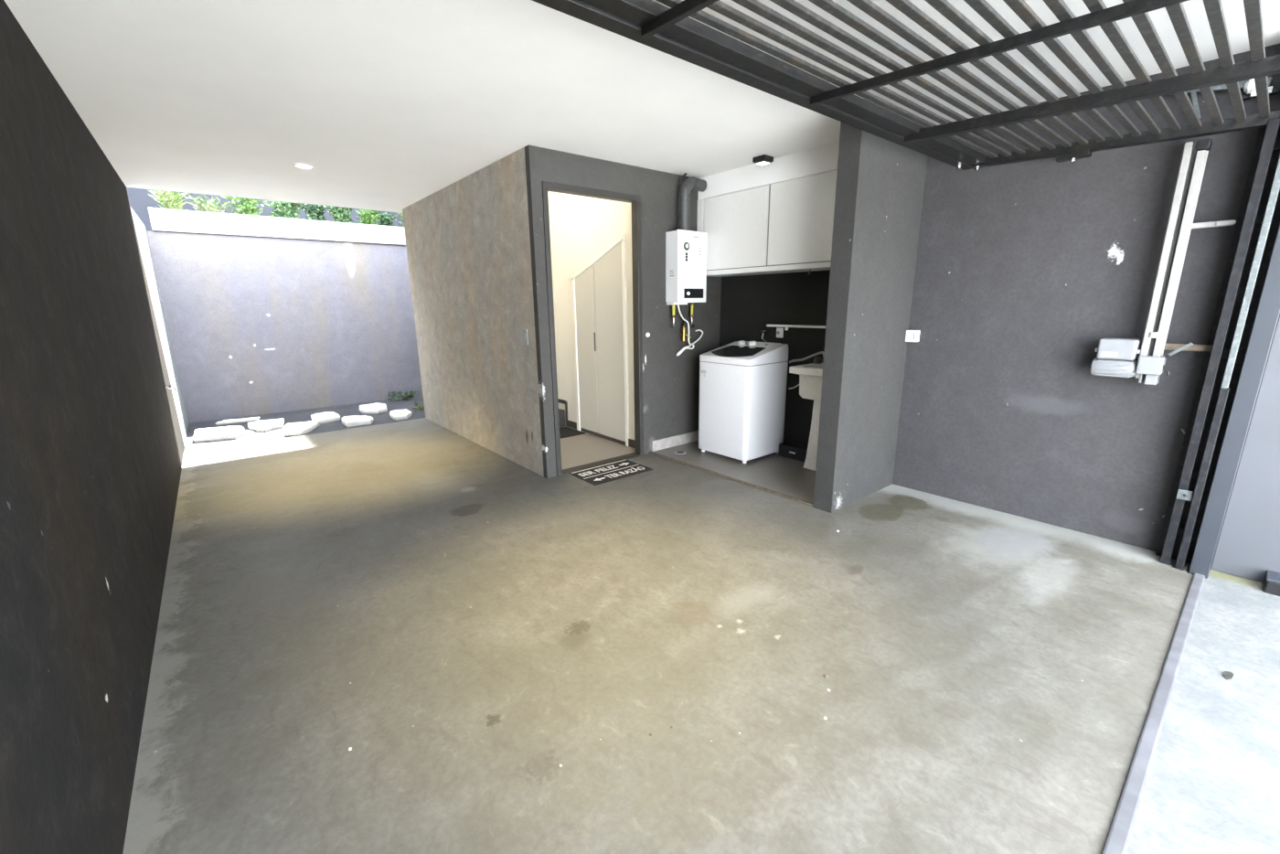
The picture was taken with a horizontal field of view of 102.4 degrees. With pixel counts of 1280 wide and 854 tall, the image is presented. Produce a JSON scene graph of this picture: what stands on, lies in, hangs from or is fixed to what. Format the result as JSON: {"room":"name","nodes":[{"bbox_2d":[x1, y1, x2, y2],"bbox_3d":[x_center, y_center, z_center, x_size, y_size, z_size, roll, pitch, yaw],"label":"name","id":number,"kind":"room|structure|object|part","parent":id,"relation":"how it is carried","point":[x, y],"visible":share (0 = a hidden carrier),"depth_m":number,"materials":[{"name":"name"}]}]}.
{"room":"garage","nodes":[
{"label":"garage","id":0,"kind":"room"},
{"bbox_2d":[0,0,188,853],"bbox_3d":[-2.608,-0.509,2.367,0.200,2.612,9.453,-11,17,-38],"label":"wall","id":1,"kind":"structure","parent":0,"point":[92,446],"depth_m":1.57,"materials":[{"name":"paint"}]},
{"bbox_2d":[165,384,176,391],"bbox_3d":[-4.069,-0.336,4.459,0.064,0.062,0.056,-1,13,-1],"label":"tap","id":2,"kind":"object","parent":1,"relation":"attached to","point":[169,385],"visible":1,"depth_m":4.45,"materials":[{"name":"silver metal"}]},
{"bbox_2d":[146,230,423,423],"bbox_3d":[-3.815,-1.420,7.365,4.777,2.284,0.120,-11,17,-38],"label":"wall","id":3,"kind":"structure","parent":0,"point":[257,325],"depth_m":6.64,"materials":[{"name":"paint"}]},
{"bbox_2d":[402,147,543,476],"bbox_3d":[-1.277,-1.108,5.274,1.131,2.392,2.935,-11,17,-38],"label":"wall","id":4,"kind":"structure","parent":0,"point":[468,240],"depth_m":4.56,"materials":[{"name":"paint"}]},
{"bbox_2d":[522,329,528,344],"bbox_3d":[-0.886,-0.694,3.959,0.014,0.120,0.075,-11,17,-38],"label":"light switch","id":5,"kind":"object","parent":4,"relation":"attached to","point":[524,331],"visible":1,"depth_m":3.95,"materials":[{"name":"grey plastic"}]},
{"bbox_2d":[547,191,634,439],"bbox_3d":[-1.215,-1.548,5.158,1.040,3.300,2.835,-11,17,-38],"label":"wall","id":6,"kind":"structure","parent":0,"point":[581,228],"depth_m":5.09,"materials":[{"name":"beige paint"}]},
{"bbox_2d":[557,398,576,429],"bbox_3d":[-0.880,-0.168,5.794,0.012,0.288,0.700,-11,17,-38],"label":"baseboard","id":7,"kind":"structure","parent":6,"relation":"attached to","point":[570,423],"depth_m":5.70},
{"bbox_2d":[570,234,629,446],"bbox_3d":[-0.402,-0.818,5.013,0.030,1.905,0.870,-11,17,-38],"label":"closet","id":8,"kind":"object","parent":6,"relation":"attached to","point":[599,302],"visible":1,"depth_m":4.97,"materials":[{"name":"beige wood"}]},
{"bbox_3d":[-0.535,-0.771,5.200,0.018,1.653,0.336,-11,17,-38],"label":"door","id":9,"kind":"part","parent":8,"relation":"part of","materials":[{"name":"white wood"}]},
{"bbox_3d":[-0.282,-0.783,4.880,0.018,1.820,0.446,-11,17,-38],"label":"door","id":10,"kind":"part","parent":8,"relation":"part of","materials":[{"name":"white wood"}]},
{"bbox_2d":[628,438,634,447],"bbox_3d":[-0.039,0.165,4.824,0.012,0.073,0.214,-11,17,-38],"label":"baseboard","id":11,"kind":"structure","parent":6,"relation":"attached to","point":[631,442],"depth_m":4.87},
{"bbox_2d":[524,144,721,478],"bbox_3d":[-0.001,-0.915,4.405,1.971,2.392,0.060,-11,17,-38],"label":"wall","id":12,"kind":"structure","parent":0,"point":[670,380],"depth_m":4.36,"materials":[{"name":"paint"}]},
{"bbox_2d":[541,181,643,476],"bbox_3d":[-0.351,-0.739,4.151,0.893,2.175,0.089,-11,17,-38],"label":"door frame","id":13,"kind":"structure","parent":12,"relation":"in","point":[635,200],"depth_m":4.17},
{"bbox_2d":[670,304,675,328],"bbox_3d":[0.290,-0.984,4.542,0.030,0.216,0.079,-4,14,-13],"label":"pipe","id":14,"kind":"object","parent":12,"relation":"attached to","point":[673,305],"visible":0.98,"depth_m":4.51,"materials":[{"name":"gold metal"}]},
{"bbox_2d":[651,430,698,451],"bbox_3d":[0.453,0.108,4.974,0.880,0.098,0.014,-11,17,-38],"label":"baseboard","id":15,"kind":"structure","parent":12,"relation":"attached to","point":[681,439],"depth_m":4.87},
{"bbox_2d":[678,304,690,341],"bbox_3d":[0.386,-0.935,4.623,0.115,0.319,0.097,-11,17,-38],"label":"gas valve","id":16,"kind":"object","parent":12,"relation":"attached to","point":[683,334],"visible":0.94,"depth_m":4.62,"materials":[{"name":"gold metal"}]},
{"bbox_2d":[665,229,707,355],"bbox_3d":[0.444,-1.169,4.577,0.446,1.063,0.166,-11,17,-38],"label":"water heater","id":17,"kind":"object","parent":12,"relation":"attached to","point":[686,250],"visible":1,"depth_m":4.42,"materials":[{"name":"white metal"}]},
{"bbox_3d":[0.402,-1.393,4.499,0.349,0.583,0.145,-11,17,-38],"label":"casing","id":18,"kind":"part","parent":17,"relation":"part of","materials":[{"name":"white metal"}]},
{"bbox_2d":[672,172,686,230],"bbox_3d":[0.336,-1.894,4.336,0.140,0.473,0.021,-10,16,-34],"label":"cable","id":19,"kind":"object","parent":17,"relation":"attached to","point":[683,176],"visible":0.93,"depth_m":4.32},
{"bbox_3d":[0.459,-0.884,4.692,0.081,0.455,0.371,12,19,43],"label":"power cord","id":20,"kind":"part","parent":17,"relation":"part of","materials":[{"name":"white plastic"}]},
{"bbox_2d":[678,177,706,230],"bbox_3d":[0.442,-1.912,4.431,0.281,0.447,0.112,-11,17,-38],"label":"duct","id":21,"kind":"object","parent":17,"relation":"attached to","point":[689,184],"visible":0.79,"depth_m":4.35,"materials":[{"name":"grey metal"}]},
{"bbox_2d":[690,302,693,327],"bbox_3d":[0.478,-1.021,4.695,0.035,0.221,0.105,3,14,13],"label":"pipe","id":22,"kind":"object","parent":12,"relation":"attached to","point":[691,304],"visible":1,"depth_m":4.65,"materials":[{"name":"gold metal"}]},
{"bbox_2d":[3,0,1279,213],"bbox_3d":[-0.661,-1.996,3.345,4.477,0.220,6.805,-11,17,-38],"label":"ceiling","id":23,"kind":"structure","parent":0,"point":[391,104],"depth_m":2.54,"materials":[{"name":"white paint"}]},
{"bbox_2d":[293,162,313,169],"bbox_3d":[-2.576,-1.998,3.939,0.132,0.010,0.132,-11,17,-38],"label":"recessed light","id":24,"kind":"object","parent":23,"relation":"in","point":[298,165],"visible":1,"depth_m":3.94,"materials":[{"name":"white plastic"}]},
{"bbox_2d":[752,154,773,165],"bbox_3d":[0.925,-2.004,3.868,0.110,0.046,0.110,-11,17,-38],"label":"ceiling light","id":25,"kind":"object","parent":23,"relation":"attached to","point":[764,159],"visible":1,"depth_m":3.84,"materials":[{"name":"black plastic"}]},
{"bbox_2d":[122,395,1193,853],"bbox_3d":[-1.222,0.386,4.572,4.777,0.212,8.203,-11,17,-38],"label":"floor","id":26,"kind":"structure","parent":0,"point":[508,657],"depth_m":1.97,"materials":[{"name":"concrete"}]},
{"bbox_2d":[192,426,245,442],"bbox_3d":[-4.521,0.073,5.491,0.460,0.083,0.394,-7,15,-24],"label":"stepping stone","id":27,"kind":"object","parent":26,"relation":"on","point":[229,432],"visible":1,"depth_m":5.39,"materials":[{"name":"white stone"}]},
{"bbox_2d":[215,416,259,424],"bbox_3d":[-4.885,-0.081,6.261,0.427,0.032,0.158,-8,15,-29],"label":"stepping stone","id":28,"kind":"object","parent":26,"relation":"on","point":[231,421],"visible":1,"depth_m":6.22,"materials":[{"name":"white stone"}]},
{"bbox_2d":[247,417,284,431],"bbox_3d":[-4.287,-0.023,5.921,0.356,0.063,0.498,-11,17,-38],"label":"stepping stone","id":29,"kind":"object","parent":26,"relation":"on","point":[264,425],"visible":1,"depth_m":5.84,"materials":[{"name":"white stone"}]},
{"bbox_2d":[285,420,319,437],"bbox_3d":[-3.784,0.016,5.735,0.336,0.063,0.521,-7,15,-26],"label":"stepping stone","id":30,"kind":"object","parent":26,"relation":"on","point":[293,429],"visible":1,"depth_m":5.67,"materials":[{"name":"white stone"}]},
{"bbox_2d":[310,411,340,424],"bbox_3d":[-3.862,-0.116,6.287,0.308,0.063,0.483,-11,17,-38],"label":"stepping stone","id":31,"kind":"object","parent":26,"relation":"on","point":[328,416],"visible":0.96,"depth_m":6.22,"materials":[{"name":"white stone"}]},
{"bbox_2d":[341,415,373,426],"bbox_3d":[-3.367,-0.082,6.122,0.315,0.063,0.446,-11,17,-38],"label":"stepping stone","id":32,"kind":"object","parent":26,"relation":"on","point":[364,420],"visible":1,"depth_m":6.00,"materials":[{"name":"white stone"}]},
{"bbox_2d":[359,403,387,414],"bbox_3d":[-3.524,-0.246,6.815,0.350,0.063,0.562,-11,17,-38],"label":"stepping stone","id":33,"kind":"object","parent":26,"relation":"on","point":[374,408],"visible":1,"depth_m":6.69,"materials":[{"name":"white stone"}]},
{"bbox_2d":[389,408,412,420],"bbox_3d":[-2.982,-0.157,6.415,0.254,0.063,0.428,-11,17,-38],"label":"stepping stone","id":34,"kind":"object","parent":26,"relation":"on","point":[398,414],"visible":1,"depth_m":6.31,"materials":[{"name":"white stone"}]},
{"bbox_2d":[387,390,418,401],"bbox_3d":[-3.469,-0.470,7.543,0.208,0.163,0.474,10,17,39],"label":"weed","id":35,"kind":"object","parent":26,"relation":"on","point":[411,392],"visible":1,"depth_m":7.52,"materials":[{"name":"green plant"}]},
{"bbox_2d":[411,401,424,411],"bbox_3d":[-2.917,-0.287,6.822,0.246,0.128,0.362,-5,14,-18],"label":"weed","id":36,"kind":"object","parent":26,"relation":"on","point":[416,404],"visible":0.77,"depth_m":6.78,"materials":[{"name":"green plant"}]},
{"bbox_2d":[558,408,565,426],"bbox_3d":[-1.645,-0.502,5.915,0.910,0.900,1.430,-11,17,-38],"label":"staircase","id":37,"kind":"structure","parent":26,"relation":"on","point":[561,412],"depth_m":5.72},
{"bbox_2d":[559,426,586,437],"bbox_3d":[-0.939,0.080,5.364,0.630,0.008,0.400,-11,17,-38],"label":"entry rug","id":38,"kind":"object","parent":26,"relation":"on","point":[564,432],"visible":0.44,"depth_m":5.44,"materials":[{"name":"black fabric"}]},
{"bbox_2d":[569,458,652,485],"bbox_3d":[-0.231,0.362,4.197,0.578,0.010,0.363,-11,17,-38],"label":"doormat","id":39,"kind":"object","parent":26,"relation":"on","point":[600,474],"visible":1,"depth_m":4.17,"materials":[{"name":"black rubber"}]},
{"bbox_2d":[649,451,813,506],"bbox_3d":[0.629,0.379,4.072,0.023,0.016,1.690,-11,17,-38],"label":"trim","id":40,"kind":"structure","parent":26,"relation":"on","point":[805,502],"depth_m":3.91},
{"bbox_2d":[1101,572,1205,853],"bbox_3d":[1.249,1.078,1.342,3.997,0.112,0.038,-11,17,-38],"label":"threshold strip","id":41,"kind":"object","parent":26,"relation":"on","point":[1122,826],"depth_m":1.59,"materials":[{"name":"metal"}]},
{"bbox_2d":[653,440,815,502],"bbox_3d":[0.984,0.308,4.354,0.895,0.014,1.690,-11,17,-38],"label":"floor","id":42,"kind":"structure","parent":0,"point":[774,472],"depth_m":4.19,"materials":[{"name":"concrete"}]},
{"bbox_2d":[674,450,686,454],"bbox_3d":[0.367,0.230,4.666,0.110,0.006,0.110,-11,17,-38],"label":"floor drain","id":43,"kind":"object","parent":42,"relation":"on","point":[676,452],"visible":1,"depth_m":4.66,"materials":[{"name":"silver plastic"}]},
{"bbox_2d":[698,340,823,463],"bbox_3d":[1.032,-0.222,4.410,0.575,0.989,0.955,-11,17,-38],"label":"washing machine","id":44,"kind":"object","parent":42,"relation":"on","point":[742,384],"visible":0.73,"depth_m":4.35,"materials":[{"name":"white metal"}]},
{"bbox_3d":[0.825,-0.645,4.395,0.311,0.069,0.454,-11,17,-38],"label":"lid","id":45,"kind":"part","parent":44,"relation":"part of","materials":[{"name":"clear glass"}]},
{"bbox_3d":[0.911,-0.756,4.607,0.066,0.040,0.064,-11,17,-38],"label":"knob","id":46,"kind":"part","parent":44,"relation":"part of","materials":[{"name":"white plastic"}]},
{"bbox_3d":[0.987,-0.735,4.517,0.073,0.041,0.072,-11,17,-38],"label":"knob","id":47,"kind":"part","parent":44,"relation":"part of","materials":[{"name":"white plastic"}]},
{"bbox_3d":[1.010,-0.729,4.531,0.140,0.035,0.482,-11,17,-38],"label":"control panel","id":48,"kind":"part","parent":44,"relation":"part of","materials":[{"name":"white plastic"}]},
{"bbox_2d":[778,441,807,461],"bbox_3d":[1.356,0.214,4.471,0.136,0.106,0.265,-11,17,-38],"label":"crate","id":49,"kind":"object","parent":42,"relation":"on","point":[790,450],"visible":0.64,"depth_m":4.45,"materials":[{"name":"black plastic"}]},
{"bbox_2d":[789,362,823,470],"bbox_3d":[1.492,-0.083,3.986,0.438,0.906,0.555,-11,17,-38],"label":"utility sink","id":50,"kind":"object","parent":42,"relation":"on","point":[810,375],"visible":0.2,"depth_m":3.98,"materials":[{"name":"white ceramic"}]},
{"bbox_2d":[789,362,823,400],"bbox_3d":[1.489,-0.331,3.927,0.438,0.248,0.555,-11,17,-38],"label":"basin","id":51,"kind":"object","parent":50,"relation":"in","point":[810,375],"depth_m":3.91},
{"bbox_2d":[813,357,821,363],"bbox_3d":[1.433,-0.536,4.148,0.064,0.049,0.064,-11,17,-38],"label":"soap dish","id":52,"kind":"object","parent":50,"relation":"on","point":[816,360],"visible":1,"depth_m":4.13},
{"bbox_2d":[719,269,830,446],"bbox_3d":[1.415,-0.928,4.388,0.200,2.392,1.881,-11,17,-38],"label":"wall","id":53,"kind":"structure","parent":0,"point":[749,304],"depth_m":4.47,"materials":[{"name":"paint"}]},
{"bbox_2d":[760,330,767,341],"bbox_3d":[1.107,-0.718,4.608,0.071,0.288,0.050,-11,17,-38],"label":"tap","id":54,"kind":"object","parent":53,"relation":"attached to","point":[763,331],"visible":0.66,"depth_m":4.57,"materials":[{"name":"silver metal"}]},
{"bbox_2d":[696,170,837,277],"bbox_3d":[1.176,-1.552,4.090,0.341,0.685,1.688,-11,17,-38],"label":"upper cabinet","id":55,"kind":"object","parent":53,"relation":"attached to","point":[784,227],"visible":0.53,"depth_m":4.01,"materials":[{"name":"white paint"}]},
{"bbox_3d":[0.663,-1.711,4.697,0.337,0.645,0.068,-11,17,-38],"label":"filler panel","id":56,"kind":"part","parent":55,"relation":"part of","materials":[{"name":"white paint"}]},
{"bbox_3d":[0.789,-1.636,4.291,0.017,0.595,0.680,-11,17,-38],"label":"door","id":57,"kind":"part","parent":55,"relation":"part of","materials":[{"name":"white paint"}]},
{"bbox_3d":[1.077,-1.245,4.031,0.016,0.038,1.619,-11,17,-38],"label":"rail","id":58,"kind":"part","parent":55,"relation":"part of","materials":[{"name":"white paint"}]},
{"bbox_3d":[1.300,-1.498,3.686,0.017,0.595,0.901,-11,17,-38],"label":"door","id":59,"kind":"part","parent":55,"relation":"part of","materials":[{"name":"white paint"}]},
{"bbox_2d":[697,141,839,200],"bbox_3d":[1.175,-1.972,3.994,0.329,0.173,1.690,-11,17,-38],"label":"trim","id":60,"kind":"structure","parent":53,"relation":"attached to","point":[824,158],"depth_m":3.91,"materials":[{"name":"white paint"}]},
{"bbox_2d":[776,327,783,337],"bbox_3d":[1.213,-0.821,4.482,0.030,0.085,0.070,-11,17,-38],"label":"power socket","id":61,"kind":"object","parent":53,"relation":"attached to","point":[779,330],"visible":1,"depth_m":4.48,"materials":[{"name":"white plastic"}]},
{"bbox_2d":[766,324,826,330],"bbox_3d":[1.481,-0.790,4.135,0.053,0.044,1.103,-11,17,-38],"label":"wall shelf","id":62,"kind":"object","parent":53,"relation":"attached to","point":[786,326],"visible":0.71,"depth_m":4.32,"materials":[{"name":"white plastic"}]},
{"bbox_3d":[1.482,-0.803,4.133,0.050,0.018,1.103,-11,17,-38],"label":"rail","id":63,"kind":"part","parent":62,"relation":"part of","materials":[{"name":"white plastic"}]},
{"bbox_2d":[812,98,927,512],"bbox_3d":[1.538,-0.689,3.384,0.922,2.392,0.131,-11,17,-38],"label":"wall pillar","id":64,"kind":"structure","parent":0,"point":[880,187],"depth_m":3.23,"materials":[{"name":"paint"}]},
{"bbox_2d":[892,42,1279,565],"bbox_3d":[2.502,-0.620,3.048,0.300,2.392,1.624,-11,17,-38],"label":"wall","id":65,"kind":"structure","parent":0,"point":[1022,269],"depth_m":2.95,"materials":[{"name":"paint"}]},
{"bbox_2d":[531,0,1279,170],"bbox_3d":[1.171,-1.098,1.044,4.073,0.323,2.266,-11,17,-38],"label":"gate","id":66,"kind":"object","parent":65,"relation":"attached to","point":[650,23],"visible":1,"depth_m":1.71,"materials":[{"name":"metal"}]},
{"bbox_3d":[0.458,-1.252,1.826,3.982,0.050,0.130,-11,17,-38],"label":"rail","id":67,"kind":"part","parent":66,"relation":"part of","materials":[{"name":"metal"}]},
{"bbox_3d":[2.670,-1.320,2.219,0.060,0.149,2.207,-11,17,-38],"label":"rail","id":68,"kind":"part","parent":66,"relation":"part of","materials":[{"name":"metal"}]},
{"bbox_3d":[2.629,-1.550,2.341,0.020,0.084,0.324,-11,17,-38],"label":"lifting arm","id":69,"kind":"part","parent":66,"relation":"part of"},
{"bbox_2d":[1243,78,1272,96],"bbox_3d":[2.711,-1.494,2.254,0.060,0.075,0.085,-11,17,-38],"label":"light","id":70,"kind":"object","parent":66,"relation":"attached to","point":[1250,85],"visible":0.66,"depth_m":2.26,"materials":[{"name":"white plastic"}]},
{"bbox_3d":[2.729,-1.515,2.268,0.030,0.110,0.130,-11,17,-38],"label":"plate","id":71,"kind":"part","parent":66,"relation":"part of","materials":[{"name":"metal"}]},
{"bbox_2d":[905,330,920,341],"bbox_3d":[1.876,-0.627,3.541,0.058,0.080,0.075,-11,17,-38],"label":"switch box","id":72,"kind":"object","parent":65,"relation":"attached to","point":[912,336],"visible":1,"depth_m":3.52,"materials":[{"name":"white plastic"}]},
{"bbox_2d":[1089,138,1236,384],"bbox_3d":[2.592,-0.775,2.525,0.156,1.125,0.424,-11,17,-38],"label":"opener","id":73,"kind":"object","parent":65,"relation":"attached to","point":[1115,357],"visible":0.98,"depth_m":2.52,"materials":[{"name":"white metal"}]},
{"bbox_3d":[2.449,-0.379,2.685,0.002,0.023,0.062,-11,17,-38],"label":"label plate","id":74,"kind":"part","parent":73,"relation":"part of","materials":[{"name":"white plastic"}]},
{"bbox_3d":[2.503,-0.314,2.717,0.100,0.100,0.182,-11,17,-38],"label":"motor","id":75,"kind":"part","parent":73,"relation":"part of","materials":[{"name":"white plastic"}]},
{"bbox_3d":[2.562,-0.787,2.520,0.037,1.100,0.040,-11,17,-38],"label":"rail","id":76,"kind":"part","parent":73,"relation":"part of","materials":[{"name":"white metal"}]},
{"bbox_3d":[2.592,-0.757,2.490,0.037,1.055,0.041,-11,17,-38],"label":"rail","id":77,"kind":"part","parent":73,"relation":"part of","materials":[{"name":"white metal"}]},
{"bbox_3d":[2.636,-0.379,2.509,0.010,0.069,0.078,-11,17,-38],"label":"release lever","id":78,"kind":"part","parent":73,"relation":"part of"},
{"bbox_2d":[1155,117,1279,578],"bbox_3d":[2.762,-0.456,2.361,0.196,2.394,0.198,-11,17,-38],"label":"door frame","id":79,"kind":"structure","parent":65,"relation":"attached to","point":[1247,310],"depth_m":2.38,"materials":[{"name":"black metal"}]},
{"bbox_3d":[2.695,0.337,2.546,0.008,0.050,0.052,-11,17,-38],"label":"latch plate","id":80,"kind":"part","parent":79,"relation":"part of","materials":[{"name":"silver metal"}]},
{"bbox_3d":[2.727,0.265,2.498,0.055,0.920,0.030,-11,17,-38],"label":"post","id":81,"kind":"part","parent":79,"relation":"part of","materials":[{"name":"black metal"}]},
{"bbox_3d":[2.783,-0.440,2.294,0.140,2.394,0.066,-11,17,-38],"label":"post","id":82,"kind":"part","parent":79,"relation":"part of","materials":[{"name":"black metal"}]},
{"label":"outside","id":83,"kind":"structure","parent":0,"visible":0},
{"bbox_2d":[1126,566,1279,853],"bbox_3d":[1.489,1.244,0.885,9.000,0.196,1.012,-11,17,-38],"label":"pavement","id":84,"kind":"structure","parent":83,"point":[1212,786],"depth_m":1.60,"materials":[{"name":"concrete"}]},
{"bbox_2d":[1223,671,1233,679],"bbox_3d":[2.131,0.898,1.863,0.068,0.007,0.024,-11,17,-38],"label":"dry leaf","id":85,"kind":"object","parent":84,"relation":"on","point":[1228,675],"visible":1,"depth_m":1.86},
{"bbox_2d":[1264,570,1279,596],"bbox_3d":[3.014,0.745,2.319,0.118,0.072,0.255,-11,17,-38],"label":"meter box","id":86,"kind":"object","parent":84,"relation":"on","point":[1272,585],"visible":1,"depth_m":2.37,"materials":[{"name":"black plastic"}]},
{"bbox_3d":[-3.993,-1.468,7.576,4.777,2.284,0.440,-11,17,-38],"label":"wall","id":87,"kind":"structure","parent":0,"visible":0},
{"bbox_2d":[147,207,405,245],"bbox_3d":[-4.329,-2.614,6.931,3.312,0.240,0.590,-11,17,-38],"label":"wall coping","id":88,"kind":"object","parent":87,"relation":"on","point":[162,219],"visible":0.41,"depth_m":6.36},
{"bbox_2d":[147,189,189,210],"bbox_3d":[-5.358,-2.628,5.868,0.395,0.386,0.395,-11,17,-38],"label":"fern","id":89,"kind":"object","parent":88,"relation":"on","point":[162,194],"visible":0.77,"depth_m":5.84,"materials":[{"name":"green plant"}]},
{"bbox_3d":[-5.363,-2.560,5.873,0.128,0.252,0.198,-1,13,-1],"label":"stem","id":90,"kind":"part","parent":89,"relation":"part of","materials":[{"name":"green plant"}]},
{"bbox_2d":[185,193,235,213],"bbox_3d":[-5.082,-2.641,6.100,0.495,0.297,0.327,-11,17,-38],"label":"grass tuft","id":91,"kind":"object","parent":88,"relation":"on","point":[209,206],"visible":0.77,"depth_m":6.09,"materials":[{"name":"green plant"}]},
{"bbox_2d":[221,195,263,215],"bbox_3d":[-4.857,-2.771,6.314,0.453,0.454,0.303,-11,17,-38],"label":"shrub","id":92,"kind":"object","parent":88,"relation":"on","point":[249,207],"visible":0.43,"depth_m":6.29,"materials":[{"name":"green plant"}]},
{"bbox_2d":[260,200,304,218],"bbox_3d":[-4.551,-2.810,6.568,0.472,0.406,0.298,-11,17,-38],"label":"shrub","id":93,"kind":"object","parent":88,"relation":"on","point":[285,209],"visible":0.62,"depth_m":6.55,"materials":[{"name":"green plant"}]},
{"bbox_2d":[300,203,326,221],"bbox_3d":[-4.284,-2.870,6.755,0.314,0.431,0.387,1,14,6],"label":"shrub","id":94,"kind":"object","parent":88,"relation":"on","point":[315,212],"visible":0.62,"depth_m":6.73,"materials":[{"name":"green plant"}]},
{"bbox_2d":[323,205,356,223],"bbox_3d":[-4.043,-2.909,6.945,0.368,0.412,0.358,5,15,23],"label":"shrub","id":95,"kind":"object","parent":88,"relation":"on","point":[340,215],"visible":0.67,"depth_m":6.92,"materials":[{"name":"green plant"}]},
{"bbox_2d":[355,208,381,224],"bbox_3d":[-3.770,-2.939,7.169,0.347,0.348,0.286,-11,17,-38],"label":"shrub","id":96,"kind":"object","parent":88,"relation":"on","point":[368,216],"visible":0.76,"depth_m":7.13,"materials":[{"name":"green plant"}]},
{"bbox_2d":[375,210,398,226],"bbox_3d":[-3.609,-2.946,7.319,0.283,0.288,0.364,-11,17,-38],"label":"shrub","id":97,"kind":"object","parent":88,"relation":"on","point":[386,219],"visible":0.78,"depth_m":7.27,"materials":[{"name":"green plant"}]},
{"bbox_2d":[398,213,404,226],"bbox_3d":[-3.362,-3.053,7.465,0.311,0.420,0.288,7,15,29],"label":"shrub","id":98,"kind":"object","parent":88,"relation":"on","point":[401,215],"visible":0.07,"depth_m":7.47,"materials":[{"name":"green plant"}]},
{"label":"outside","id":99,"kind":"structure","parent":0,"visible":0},
{"bbox_2d":[126,186,403,231],"bbox_3d":[-5.471,-3.659,7.961,10.500,6.200,0.200,-11,17,-38],"label":"wall","id":100,"kind":"structure","parent":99,"point":[139,200],"depth_m":7.24,"materials":[{"name":"paint"}]},
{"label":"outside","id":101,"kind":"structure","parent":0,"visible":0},
{"bbox_2d":[1211,316,1279,583],"bbox_3d":[4.897,-0.204,0.100,0.350,2.900,6.000,-11,17,-38],"label":"wall","id":102,"kind":"structure","parent":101,"point":[1248,547],"depth_m":2.43,"materials":[{"name":"paint"}]}
]}

